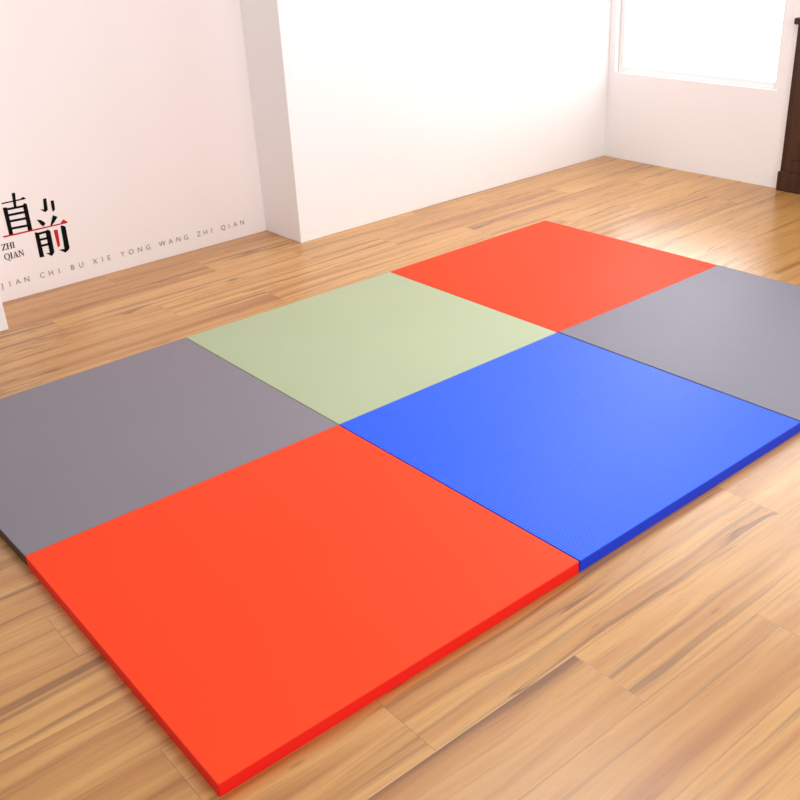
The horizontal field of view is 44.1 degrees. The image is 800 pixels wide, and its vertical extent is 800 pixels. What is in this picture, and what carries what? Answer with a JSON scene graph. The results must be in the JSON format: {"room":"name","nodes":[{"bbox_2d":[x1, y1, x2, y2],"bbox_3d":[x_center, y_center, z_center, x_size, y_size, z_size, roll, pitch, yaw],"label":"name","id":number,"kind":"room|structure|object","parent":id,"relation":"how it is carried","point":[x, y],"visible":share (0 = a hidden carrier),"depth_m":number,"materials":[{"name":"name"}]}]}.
{"room":"exercise studio","nodes":[
{"label":"exercise studio","id":0,"kind":"room"},
{"bbox_2d":[0,297,7,331],"bbox_3d":[-3.260,-0.997,2.522,3.761,2.800,0.470,-23,33,-33],"label":"wall","id":1,"kind":"structure","parent":0,"point":[3,323],"depth_m":4.00,"materials":[{"name":"white paint"}]},
{"bbox_2d":[0,0,265,301],"bbox_3d":[-1.355,-1.903,4.084,1.800,2.800,0.135,-23,33,-33],"label":"wall","id":2,"kind":"structure","parent":0,"point":[134,117],"depth_m":4.42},
{"bbox_2d":[1,193,243,289],"bbox_3d":[-1.267,-0.855,4.547,1.233,0.400,0.001,-23,33,-33],"label":"lettering","id":3,"kind":"object","parent":2,"relation":"attached to","point":[28,225],"depth_m":4.32,"materials":[{"name":"black"}]},
{"bbox_2d":[0,156,799,799],"bbox_3d":[0.454,0.734,1.867,7.620,0.060,7.400,-23,33,-33],"label":"floor","id":4,"kind":"structure","parent":0,"point":[667,667],"depth_m":2.22,"materials":[{"name":"brown wood"}]},
{"bbox_2d":[0,338,336,565],"bbox_3d":[-0.896,0.099,3.157,1.016,0.034,0.983,-23,33,-33],"label":"mat","id":5,"kind":"object","parent":4,"relation":"on","point":[80,452],"visible":0.91,"depth_m":3.08,"materials":[{"name":"grey plastic"}]},
{"bbox_2d":[25,425,578,796],"bbox_3d":[-0.266,0.412,2.474,1.008,0.034,0.988,-23,33,-33],"label":"mat","id":6,"kind":"object","parent":4,"relation":"on","point":[254,608],"visible":1,"depth_m":2.36,"materials":[{"name":"red plastic"}]},
{"bbox_2d":[186,272,556,425],"bbox_3d":[-0.119,-0.230,3.715,1.002,0.034,0.984,-23,33,-33],"label":"mat","id":7,"kind":"object","parent":4,"relation":"on","point":[346,353],"visible":0.8,"depth_m":3.64,"materials":[{"name":"green plastic"}]},
{"bbox_2d":[391,220,717,332],"bbox_3d":[0.651,-0.553,4.263,0.994,0.034,0.985,-23,33,-33],"label":"mat","id":8,"kind":"object","parent":4,"relation":"on","point":[556,277],"visible":0.75,"depth_m":4.20,"materials":[{"name":"red plastic"}]},
{"bbox_2d":[340,333,799,571],"bbox_3d":[0.509,0.086,3.027,1.002,0.034,0.982,-23,33,-33],"label":"mat","id":9,"kind":"object","parent":4,"relation":"on","point":[583,448],"visible":0.89,"depth_m":2.93,"materials":[{"name":"blue plastic"}]},
{"bbox_2d":[559,265,799,420],"bbox_3d":[1.277,-0.240,3.581,0.998,0.034,0.976,-23,33,-33],"label":"mat","id":10,"kind":"object","parent":4,"relation":"on","point":[728,331],"visible":0.86,"depth_m":3.57,"materials":[{"name":"plastic"}]},
{"bbox_2d":[239,0,610,242],"bbox_3d":[0.175,-2.457,4.999,2.278,2.800,0.452,-23,33,-33],"label":"wall","id":11,"kind":"structure","parent":0,"point":[365,112],"depth_m":5.01,"materials":[{"name":"white paint"}]},
{"bbox_2d":[605,0,799,187],"bbox_3d":[3.288,-1.744,3.258,0.120,2.800,7.320,-23,33,-33],"label":"wall","id":12,"kind":"structure","parent":0,"point":[722,130],"depth_m":5.52,"materials":[{"name":"white paint"}]},
{"bbox_2d":[618,0,787,88],"bbox_3d":[1.598,-2.720,5.027,0.050,2.100,1.060,-23,33,-33],"label":"window frame","id":13,"kind":"structure","parent":12,"relation":"in","point":[626,4],"depth_m":5.57,"materials":[{"name":"white paint"}]},
{"bbox_2d":[776,17,799,193],"bbox_3d":[3.795,-0.593,3.082,0.045,0.860,5.687,-23,33,-33],"label":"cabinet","id":14,"kind":"object","parent":12,"relation":"attached to","point":[788,177],"depth_m":5.10,"materials":[{"name":"brown wood"}]}
]}

